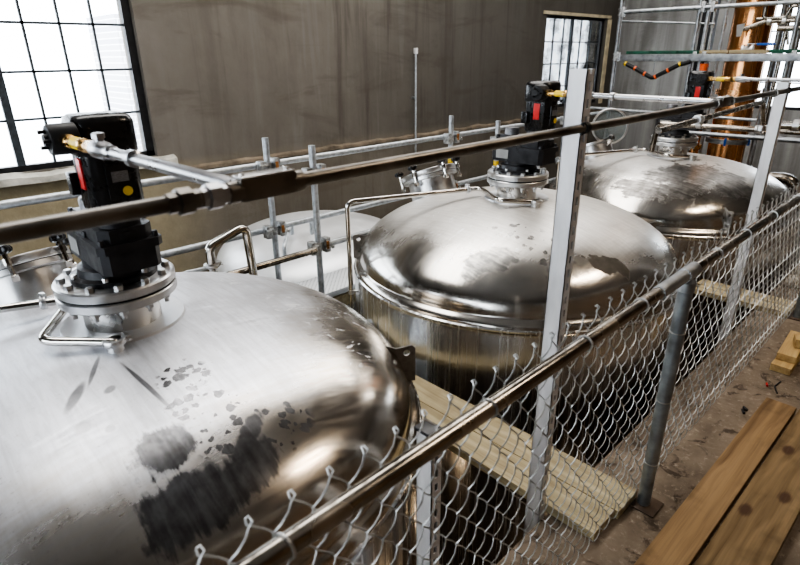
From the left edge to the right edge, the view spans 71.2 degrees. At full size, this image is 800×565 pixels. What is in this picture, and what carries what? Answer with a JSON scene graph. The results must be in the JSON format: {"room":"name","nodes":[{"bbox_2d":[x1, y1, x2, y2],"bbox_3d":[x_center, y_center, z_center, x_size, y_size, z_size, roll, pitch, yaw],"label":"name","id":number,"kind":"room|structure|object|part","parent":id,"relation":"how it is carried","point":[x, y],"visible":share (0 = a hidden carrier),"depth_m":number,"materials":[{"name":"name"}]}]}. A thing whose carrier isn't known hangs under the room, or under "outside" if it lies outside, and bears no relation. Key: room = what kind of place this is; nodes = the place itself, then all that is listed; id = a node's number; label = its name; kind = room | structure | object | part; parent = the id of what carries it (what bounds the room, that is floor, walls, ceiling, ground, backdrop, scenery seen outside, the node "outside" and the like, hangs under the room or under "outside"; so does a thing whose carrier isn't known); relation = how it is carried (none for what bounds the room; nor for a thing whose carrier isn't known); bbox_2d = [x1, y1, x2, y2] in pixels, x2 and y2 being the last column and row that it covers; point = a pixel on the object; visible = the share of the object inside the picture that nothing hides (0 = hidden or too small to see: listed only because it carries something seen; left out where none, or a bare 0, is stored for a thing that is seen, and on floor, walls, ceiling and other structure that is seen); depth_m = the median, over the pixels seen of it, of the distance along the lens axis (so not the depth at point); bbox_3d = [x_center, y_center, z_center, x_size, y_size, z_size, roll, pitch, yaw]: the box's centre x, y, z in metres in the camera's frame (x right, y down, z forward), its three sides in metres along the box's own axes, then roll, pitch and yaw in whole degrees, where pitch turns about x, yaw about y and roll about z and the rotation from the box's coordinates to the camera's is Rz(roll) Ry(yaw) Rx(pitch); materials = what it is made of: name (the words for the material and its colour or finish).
{"room":"brewery","nodes":[
{"label":"brewery","id":0,"kind":"room"},
{"bbox_2d":[0,0,619,271],"bbox_3d":[-1.686,-2.734,8.013,19.800,7.800,0.450,-21,30,-40],"label":"wall","id":1,"kind":"structure","parent":0,"point":[220,77],"depth_m":8.16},
{"bbox_2d":[0,0,154,173],"bbox_3d":[-4.996,-1.910,4.700,5.450,2.320,0.080,-21,30,-40],"label":"window","id":2,"kind":"structure","parent":1,"relation":"in","point":[124,9],"depth_m":6.08,"materials":[{"name":"black metal"}]},
{"bbox_2d":[0,154,177,187],"bbox_3d":[-4.715,-0.803,5.202,5.400,0.146,0.110,-21,30,-40],"label":"sill","id":3,"kind":"structure","parent":1,"relation":"attached to","point":[15,178],"depth_m":5.93,"materials":[{"name":"white paint"}]},
{"bbox_2d":[190,107,606,169],"bbox_3d":[1.282,-2.952,10.679,11.400,0.112,0.080,-21,30,-40],"label":"trim ledge","id":4,"kind":"object","parent":1,"relation":"attached to","point":[330,147],"visible":0.63,"depth_m":8.70,"materials":[{"name":"brown wood"}]},
{"bbox_2d":[412,48,417,165],"bbox_3d":[0.253,-2.963,9.551,0.060,1.925,0.095,-21,30,-40],"label":"rod","id":5,"kind":"object","parent":1,"relation":"attached to","point":[415,49],"visible":0.95,"depth_m":9.45,"materials":[{"name":"grey metal"}]},
{"bbox_3d":[0.269,-2.932,9.547,0.032,1.870,0.034,-21,30,-40],"label":"rod","id":6,"kind":"part","parent":5,"relation":"part of","materials":[{"name":"grey metal"}]},
{"bbox_2d":[542,15,603,106],"bbox_3d":[3.897,-5.041,12.812,2.620,1.900,0.080,-21,30,-40],"label":"window","id":7,"kind":"structure","parent":1,"relation":"in","point":[571,42],"depth_m":12.69,"materials":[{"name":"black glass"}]},
{"bbox_2d":[544,10,611,102],"bbox_3d":[4.004,-5.030,12.729,2.940,1.980,0.030,-21,30,-40],"label":"trim reveal","id":8,"kind":"structure","parent":1,"relation":"attached to","point":[609,23],"depth_m":13.36,"materials":[{"name":"beige wood"}]},
{"bbox_2d":[496,271,799,564],"bbox_3d":[4.612,0.972,2.505,19.300,0.220,5.368,-21,30,-40],"label":"floor","id":9,"kind":"structure","parent":0,"point":[625,539],"depth_m":2.71,"materials":[{"name":"concrete"}]},
{"bbox_2d":[414,418,441,564],"bbox_3d":[0.095,1.198,1.925,0.100,1.685,0.130,-21,30,-40],"label":"post","id":10,"kind":"object","parent":9,"relation":"on","point":[426,473],"visible":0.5,"depth_m":1.70,"materials":[{"name":"metal"}]},
{"bbox_2d":[195,183,799,564],"bbox_3d":[2.595,-0.166,3.567,9.600,1.123,0.110,-21,30,-40],"label":"fence","id":11,"kind":"object","parent":9,"relation":"on","point":[284,546],"visible":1,"depth_m":1.72,"materials":[{"name":"metal"}]},
{"bbox_3d":[1.042,0.940,2.372,0.110,0.008,0.110,-21,30,-40],"label":"plate","id":12,"kind":"part","parent":11,"relation":"part of","materials":[{"name":"metal"}]},
{"bbox_3d":[1.030,0.466,2.187,0.052,1.025,0.052,-21,30,-40],"label":"post","id":13,"kind":"part","parent":11,"relation":"part of","materials":[{"name":"metal"}]},
{"bbox_3d":[2.858,0.253,4.010,0.110,0.008,0.110,-21,30,-40],"label":"plate","id":14,"kind":"part","parent":11,"relation":"part of","materials":[{"name":"grey metal"}]},
{"bbox_3d":[2.846,-0.221,3.824,0.052,1.025,0.052,-21,30,-40],"label":"post","id":15,"kind":"part","parent":11,"relation":"part of","materials":[{"name":"metal"}]},
{"bbox_2d":[420,402,614,540],"bbox_3d":[-0.017,0.660,3.036,0.170,0.041,2.390,-21,30,-40],"label":"plank","id":16,"kind":"object","parent":9,"relation":"on","point":[473,440],"visible":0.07,"depth_m":2.47,"materials":[{"name":"beige wood"}]},
{"bbox_2d":[412,375,636,518],"bbox_3d":[0.125,0.619,3.135,0.173,0.041,2.375,-21,30,-40],"label":"plank","id":17,"kind":"object","parent":9,"relation":"on","point":[433,396],"visible":0.43,"depth_m":2.65,"materials":[{"name":"beige wood"}]},
{"bbox_2d":[523,68,594,535],"bbox_3d":[0.559,0.581,2.168,0.100,2.635,0.130,-21,30,-40],"label":"post","id":18,"kind":"object","parent":9,"relation":"on","point":[580,81],"visible":0.74,"depth_m":1.88,"materials":[{"name":"metal"}]},
{"bbox_2d":[0,86,799,245],"bbox_3d":[2.033,-1.037,3.049,10.600,0.051,0.062,-21,30,-40],"label":"pipe","id":19,"kind":"object","parent":18,"relation":"attached to","point":[243,187],"visible":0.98,"depth_m":0.97,"materials":[{"name":"metal"}]},
{"bbox_3d":[-0.238,-0.194,0.982,0.108,0.008,0.031,-21,30,-40],"label":"plate","id":20,"kind":"part","parent":19,"relation":"part of","materials":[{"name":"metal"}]},
{"bbox_2d":[634,397,796,564],"bbox_3d":[1.234,0.951,2.296,2.210,0.039,0.140,-20,29,-39],"label":"plank","id":21,"kind":"object","parent":9,"relation":"on","point":[684,536],"visible":1,"depth_m":2.39,"materials":[{"name":"brown wood"}]},
{"bbox_2d":[694,285,791,317],"bbox_3d":[2.595,0.135,4.259,0.130,0.041,0.640,-21,30,-40],"label":"plank","id":22,"kind":"object","parent":9,"relation":"on","point":[701,287],"visible":0.44,"depth_m":4.20,"materials":[{"name":"beige wood"}]},
{"bbox_2d":[741,406,747,413],"bbox_3d":[1.836,0.679,2.982,0.069,0.016,0.031,-21,30,-40],"label":"scrap","id":23,"kind":"object","parent":9,"relation":"on","point":[744,407],"visible":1,"depth_m":2.98,"materials":[{"name":"black"}]},
{"bbox_2d":[696,279,795,311],"bbox_3d":[2.685,0.093,4.359,0.130,0.041,0.670,-21,30,-40],"label":"plank","id":24,"kind":"object","parent":9,"relation":"on","point":[708,282],"visible":0.37,"depth_m":4.33,"materials":[{"name":"beige wood"}]},
{"bbox_2d":[694,409,799,564],"bbox_3d":[1.363,0.997,2.180,2.220,0.039,0.195,-20,29,-39],"label":"plank","id":25,"kind":"object","parent":9,"relation":"on","point":[755,530],"visible":1,"depth_m":2.27,"materials":[{"name":"brown wood"}]},
{"bbox_2d":[716,82,792,346],"bbox_3d":[2.236,0.005,3.703,0.100,2.510,0.130,-21,30,-40],"label":"post","id":26,"kind":"object","parent":9,"relation":"on","point":[779,102],"visible":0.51,"depth_m":3.43,"materials":[{"name":"metal"}]},
{"bbox_2d":[770,356,799,375],"bbox_3d":[2.450,0.446,3.496,0.530,0.044,0.105,-21,30,-40],"label":"wood block","id":27,"kind":"object","parent":9,"relation":"on","point":[777,365],"visible":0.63,"depth_m":3.33,"materials":[{"name":"brown wood"}]},
{"bbox_2d":[776,330,799,363],"bbox_3d":[2.455,0.399,3.494,0.100,0.042,0.400,19,29,39],"label":"wood block","id":28,"kind":"object","parent":27,"relation":"on","point":[787,352],"visible":0.96,"depth_m":3.39,"materials":[{"name":"brown wood"}]},
{"bbox_2d":[793,334,799,348],"bbox_3d":[2.465,0.365,3.445,0.060,0.056,0.090,11,25,26],"label":"wood block","id":29,"kind":"object","parent":28,"relation":"on","point":[796,340],"visible":1,"depth_m":3.42,"materials":[{"name":"brown wood"}]},
{"bbox_2d":[786,274,799,288],"bbox_3d":[3.227,-0.017,4.558,0.196,0.087,0.122,-21,30,-40],"label":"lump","id":30,"kind":"object","parent":9,"relation":"on","point":[798,285],"visible":0.5,"depth_m":4.51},
{"bbox_2d":[607,0,799,263],"bbox_3d":[9.516,-3.813,10.377,0.450,7.800,11.500,-21,30,-40],"label":"wall","id":31,"kind":"structure","parent":0,"point":[633,36],"depth_m":13.10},
{"bbox_2d":[754,0,799,110],"bbox_3d":[8.535,-4.482,11.021,0.080,2.130,2.480,-21,30,-40],"label":"window","id":32,"kind":"structure","parent":31,"relation":"in","point":[786,108],"depth_m":11.71,"materials":[{"name":"grey metal"}]},
{"bbox_2d":[656,100,766,133],"bbox_3d":[2.043,-0.992,3.561,1.950,0.234,0.060,-21,30,-40],"label":"pipe","id":33,"kind":"object","parent":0,"point":[699,119],"visible":1,"depth_m":3.43,"materials":[{"name":"metal"}]},
{"bbox_2d":[761,119,799,133],"bbox_3d":[3.127,-1.069,3.938,0.091,0.135,1.028,-21,30,-40],"label":"pipe","id":34,"kind":"object","parent":33,"relation":"attached to","point":[794,125],"visible":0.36,"depth_m":4.12,"materials":[{"name":"metal"}]},
{"bbox_2d":[787,264,795,276],"bbox_3d":[2.493,2.560,5.521,20.500,0.200,12.700,-21,30,-40],"label":"floor","id":35,"kind":"structure","parent":0,"point":[790,269],"depth_m":12.07,"materials":[{"name":"brown concrete"}]},
{"bbox_2d":[0,233,421,564],"bbox_3d":[-1.074,1.622,2.815,2.353,3.610,2.360,-21,30,-40],"label":"tank","id":36,"kind":"object","parent":35,"relation":"on","point":[230,394],"visible":0.87,"depth_m":1.81,"materials":[{"name":"silver metal"}]},
{"bbox_3d":[-1.756,-0.145,2.474,0.073,0.052,0.072,-21,30,-40],"label":"knob","id":37,"kind":"part","parent":36,"relation":"part of","materials":[{"name":"black plastic"}]},
{"bbox_3d":[-1.841,-0.083,2.697,0.457,0.218,0.431,-21,30,-40],"label":"manway lid","id":38,"kind":"part","parent":36,"relation":"part of","materials":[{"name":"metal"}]},
{"bbox_3d":[-1.632,-0.216,2.667,0.073,0.052,0.072,-21,30,-40],"label":"knob","id":39,"kind":"part","parent":36,"relation":"part of","materials":[{"name":"black plastic"}]},
{"bbox_3d":[-1.734,-0.209,2.884,0.073,0.052,0.072,-21,30,-40],"label":"knob","id":40,"kind":"part","parent":36,"relation":"part of","materials":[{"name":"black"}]},
{"bbox_2d":[0,292,131,348],"bbox_3d":[-1.609,1.449,2.633,1.347,2.918,0.392,-1,22,0],"label":"pipe","id":41,"kind":"object","parent":36,"relation":"attached to","point":[113,341],"visible":0.82,"depth_m":1.98,"materials":[{"name":"metal"}]},
{"bbox_2d":[37,111,162,288],"bbox_3d":[-1.076,-0.297,1.988,0.334,0.600,0.427,-21,30,-40],"label":"motor","id":42,"kind":"object","parent":36,"relation":"on","point":[126,252],"visible":0.73,"depth_m":1.87,"materials":[{"name":"black metal"}]},
{"bbox_3d":[-1.212,-0.140,2.078,0.003,0.060,0.100,-21,30,-40],"label":"rating plate","id":43,"kind":"part","parent":42,"relation":"part of","materials":[{"name":"silver metal"}]},
{"bbox_3d":[-0.988,-0.352,1.899,0.172,0.192,0.172,-21,30,-40],"label":"motor","id":44,"kind":"part","parent":42,"relation":"part of","materials":[{"name":"black ceramic"}]},
{"bbox_3d":[-0.926,-0.334,1.837,0.070,0.120,0.012,-21,30,-40],"label":"plate","id":45,"kind":"part","parent":42,"relation":"part of","materials":[{"name":"black ceramic"}]},
{"bbox_2d":[59,132,231,184],"bbox_3d":[-0.647,-0.305,1.332,0.050,0.069,1.045,-21,30,-40],"label":"conduit","id":46,"kind":"object","parent":42,"relation":"attached to","point":[98,147],"visible":0.97,"depth_m":1.28,"materials":[{"name":"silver metal"}]},
{"bbox_2d":[184,224,257,275],"bbox_3d":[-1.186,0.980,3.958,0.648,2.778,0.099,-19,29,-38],"label":"handle","id":47,"kind":"object","parent":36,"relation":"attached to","point":[211,265],"visible":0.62,"depth_m":3.54,"materials":[{"name":"metal"}]},
{"bbox_2d":[216,210,380,310],"bbox_3d":[-0.943,0.439,6.782,2.350,2.800,2.350,-21,30,-40],"label":"tank","id":48,"kind":"object","parent":35,"relation":"on","point":[232,255],"visible":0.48,"depth_m":5.78,"materials":[{"name":"silver metal"}]},
{"bbox_2d":[0,105,606,304],"bbox_3d":[-0.482,0.612,5.056,9.900,3.815,0.630,-21,30,-40],"label":"pipe railing","id":49,"kind":"object","parent":35,"relation":"on","point":[334,284],"visible":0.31,"depth_m":4.37,"materials":[{"name":"metal"}]},
{"bbox_3d":[-2.237,0.368,2.713,4.500,0.048,0.048,-21,30,-40],"label":"rail","id":50,"kind":"part","parent":49,"relation":"part of","materials":[{"name":"metal"}]},
{"bbox_3d":[-0.683,-1.034,4.589,9.900,0.048,0.048,-21,30,-40],"label":"guard rail","id":51,"kind":"part","parent":49,"relation":"part of","materials":[{"name":"grey metal"}]},
{"bbox_3d":[-0.785,-0.521,4.685,9.600,0.048,0.048,-21,30,-40],"label":"rail","id":52,"kind":"part","parent":49,"relation":"part of","materials":[{"name":"grey metal"}]},
{"bbox_3d":[1.080,-0.911,5.725,4.580,0.048,0.048,-21,30,-40],"label":"rail","id":53,"kind":"part","parent":49,"relation":"part of","materials":[{"name":"grey metal"}]},
{"bbox_2d":[353,157,679,564],"bbox_3d":[0.846,0.870,4.607,2.355,3.612,2.355,1,22,5],"label":"tank","id":54,"kind":"object","parent":35,"relation":"on","point":[461,279],"visible":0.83,"depth_m":3.40,"materials":[{"name":"silver metal"}]},
{"bbox_3d":[-0.003,-0.896,4.651,0.073,0.052,0.072,-21,30,-40],"label":"knob","id":55,"kind":"part","parent":54,"relation":"part of","materials":[{"name":"black ceramic"}]},
{"bbox_3d":[0.102,-0.909,4.436,0.073,0.052,0.072,-21,30,-40],"label":"knob","id":56,"kind":"part","parent":54,"relation":"part of","materials":[{"name":"black ceramic"}]},
{"bbox_3d":[0.241,-0.902,4.636,0.457,0.213,0.432,-21,30,-40],"label":"manway lid","id":57,"kind":"part","parent":54,"relation":"part of","materials":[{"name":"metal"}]},
{"bbox_2d":[345,184,543,308],"bbox_3d":[0.310,0.697,4.427,1.347,2.918,0.392,-1,22,0],"label":"pipe","id":58,"kind":"object","parent":54,"relation":"attached to","point":[467,189],"visible":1,"depth_m":3.85,"materials":[{"name":"metal"}]},
{"bbox_3d":[0.459,-1.019,4.616,0.073,0.052,0.072,-21,30,-40],"label":"knob","id":59,"kind":"part","parent":54,"relation":"part of","materials":[{"name":"black plastic"}]},
{"bbox_2d":[492,80,560,174],"bbox_3d":[0.843,-1.049,3.783,0.334,0.600,0.427,-21,30,-40],"label":"motor","id":60,"kind":"object","parent":54,"relation":"on","point":[540,114],"visible":0.85,"depth_m":3.68,"materials":[{"name":"black metal"}]},
{"bbox_3d":[0.707,-0.892,3.873,0.003,0.060,0.100,-21,30,-40],"label":"rating plate","id":61,"kind":"part","parent":60,"relation":"part of","materials":[{"name":"silver metal"}]},
{"bbox_3d":[0.931,-1.104,3.693,0.172,0.192,0.172,-21,30,-40],"label":"motor","id":62,"kind":"part","parent":60,"relation":"part of","materials":[{"name":"black metal"}]},
{"bbox_3d":[0.993,-1.086,3.632,0.070,0.120,0.012,-21,30,-40],"label":"plate","id":63,"kind":"part","parent":60,"relation":"part of","materials":[{"name":"black metal"}]},
{"bbox_2d":[544,90,712,103],"bbox_3d":[1.159,-1.000,2.993,0.049,0.070,1.157,-11,24,-23],"label":"conduit","id":64,"kind":"object","parent":60,"relation":"attached to","point":[613,96],"visible":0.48,"depth_m":2.85,"materials":[{"name":"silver metal"}]},
{"bbox_2d":[550,108,799,389],"bbox_3d":[2.710,0.137,6.126,2.355,3.786,2.355,6,23,15],"label":"tank","id":65,"kind":"object","parent":35,"relation":"on","point":[689,200],"visible":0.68,"depth_m":4.92,"materials":[{"name":"silver metal"}]},
{"bbox_3d":[2.262,-1.556,5.978,0.073,0.056,0.072,-21,30,-40],"label":"knob","id":66,"kind":"part","parent":65,"relation":"part of","materials":[{"name":"black plastic"}]},
{"bbox_2d":[555,146,696,189],"bbox_3d":[2.174,0.045,5.979,1.347,2.918,0.392,-1,22,0],"label":"pipe","id":67,"kind":"object","parent":65,"relation":"attached to","point":[635,150],"visible":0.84,"depth_m":5.39,"materials":[{"name":"metal"}]},
{"bbox_2d":[655,71,714,137],"bbox_3d":[2.707,-1.701,5.335,0.334,0.600,0.427,-21,30,-40],"label":"motor","id":68,"kind":"object","parent":65,"relation":"on","point":[698,85],"visible":0.66,"depth_m":5.22,"materials":[{"name":"black metal"}]},
{"bbox_3d":[2.795,-1.756,5.245,0.172,0.192,0.172,-21,30,-40],"label":"motor","id":69,"kind":"part","parent":68,"relation":"part of","materials":[{"name":"black metal"}]},
{"bbox_2d":[707,74,799,81],"bbox_3d":[2.990,-1.666,4.579,0.049,0.070,1.061,-10,24,-22],"label":"conduit","id":70,"kind":"object","parent":68,"relation":"attached to","point":[742,78],"visible":1,"depth_m":4.69,"materials":[{"name":"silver metal"}]},
{"bbox_2d":[649,121,799,151],"bbox_3d":[2.978,-1.092,4.460,0.064,0.299,1.942,-21,30,-40],"label":"pipe","id":71,"kind":"object","parent":65,"relation":"attached to","point":[662,123],"visible":0.77,"depth_m":4.70,"materials":[{"name":"metal"}]},
{"bbox_2d":[590,0,799,142],"bbox_3d":[4.501,-2.034,6.937,0.658,7.200,5.200,-21,30,-40],"label":"scaffolding","id":72,"kind":"object","parent":35,"relation":"on","point":[788,55],"visible":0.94,"depth_m":6.92,"materials":[{"name":"metal"}]},
{"bbox_2d":[623,60,690,78],"bbox_3d":[3.364,-2.809,7.376,0.058,0.247,0.877,-21,30,-40],"label":"hose","id":73,"kind":"object","parent":72,"relation":"hanging from","point":[679,64],"visible":1,"depth_m":7.37,"materials":[{"name":"black rubber"}]},
{"bbox_3d":[3.420,-2.326,7.640,0.040,0.069,2.600,-21,30,-40],"label":"rail","id":74,"kind":"part","parent":72,"relation":"part of","materials":[{"name":"silver metal"}]},
{"bbox_2d":[699,61,708,70],"bbox_3d":[3.798,-2.696,6.988,0.103,0.129,0.103,-3,22,-6],"label":"cap","id":75,"kind":"object","parent":72,"relation":"hanging from","point":[703,67],"visible":0.77,"depth_m":6.96,"materials":[{"name":"plastic"}]},
{"bbox_3d":[4.519,-3.046,6.042,0.048,0.048,4.320,-21,30,-40],"label":"guard rail","id":76,"kind":"part","parent":72,"relation":"part of","materials":[{"name":"silver metal"}]},
{"bbox_3d":[4.498,-1.693,6.617,0.056,0.075,2.600,-21,30,-40],"label":"rail","id":77,"kind":"part","parent":72,"relation":"part of","materials":[{"name":"silver metal"}]},
{"bbox_2d":[741,43,775,49],"bbox_3d":[4.376,-2.853,6.806,0.277,0.117,0.374,-21,30,-40],"label":"valve","id":78,"kind":"object","parent":72,"relation":"attached to","point":[744,47],"visible":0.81,"depth_m":6.76,"materials":[{"name":"metal"}]},
{"bbox_2d":[736,4,799,123],"bbox_3d":[4.673,-2.660,6.477,0.172,1.703,1.480,-21,30,-40],"label":"pipe manifold","id":79,"kind":"object","parent":72,"relation":"attached to","point":[788,18],"visible":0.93,"depth_m":6.60,"materials":[{"name":"metal"}]},
{"bbox_2d":[689,130,701,153],"bbox_3d":[4.188,-0.684,8.439,0.180,3.570,0.180,-21,30,-40],"label":"copper pipe","id":80,"kind":"object","parent":35,"relation":"on","point":[697,148],"visible":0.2,"depth_m":7.86,"materials":[{"name":"gold metal"}]},
{"bbox_2d":[688,0,717,151],"bbox_3d":[4.196,-2.240,7.979,0.048,6.800,0.048,-21,30,-40],"label":"pipe","id":81,"kind":"object","parent":35,"relation":"on","point":[714,13],"visible":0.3,"depth_m":7.50,"materials":[{"name":"metal"}]},
{"bbox_2d":[693,0,720,70],"bbox_3d":[4.232,-2.400,8.104,0.220,7.000,0.220,-21,30,-40],"label":"steel column","id":82,"kind":"structure","parent":35,"relation":"on","point":[719,1],"depth_m":7.66,"materials":[{"name":"grey metal"}]},
{"bbox_2d":[698,0,730,153],"bbox_3d":[4.373,-2.255,8.009,0.060,6.800,0.060,-21,30,-40],"label":"pipe","id":83,"kind":"object","parent":35,"relation":"on","point":[724,24],"visible":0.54,"depth_m":7.64,"materials":[{"name":"metal"}]},
{"bbox_2d":[706,0,777,162],"bbox_3d":[4.459,-2.163,7.518,0.530,7.000,0.530,-3,22,-5],"label":"column","id":84,"kind":"structure","parent":35,"relation":"on","point":[733,149],"depth_m":7.15,"materials":[{"name":"orange metal"}]},
{"bbox_2d":[747,5,785,166],"bbox_3d":[4.755,-2.029,7.447,0.090,6.800,0.090,-21,30,-40],"label":"pipe","id":85,"kind":"object","parent":35,"relation":"on","point":[766,88],"visible":0.23,"depth_m":7.21,"materials":[{"name":"metal"}]},
{"bbox_2d":[769,172,799,210],"bbox_3d":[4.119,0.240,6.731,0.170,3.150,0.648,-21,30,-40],"label":"tank","id":86,"kind":"object","parent":35,"relation":"on","point":[789,180],"visible":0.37,"depth_m":6.03,"materials":[{"name":"metal"}]},
{"bbox_2d":[787,24,799,77],"bbox_3d":[5.154,-2.122,7.664,0.105,6.800,0.105,-21,30,-40],"label":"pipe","id":87,"kind":"object","parent":35,"relation":"on","point":[797,41],"visible":0.02,"depth_m":7.26,"materials":[{"name":"metal"}]},
{"label":"outside","id":88,"kind":"structure","parent":0,"visible":0},
{"bbox_2d":[0,100,799,166],"bbox_3d":[-13.777,-6.107,28.226,120.000,0.200,44.000,-21,30,-40],"label":"ground","id":89,"kind":"structure","parent":88,"point":[31,142],"depth_m":32.64,"materials":[{"name":"white"}]},
{"bbox_2d":[86,13,142,150],"bbox_3d":[-5.305,-9.102,26.882,16.000,6.200,3.050,-21,30,-40],"label":"building","id":90,"kind":"structure","parent":89,"relation":"on","point":[109,38],"depth_m":20.93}
]}

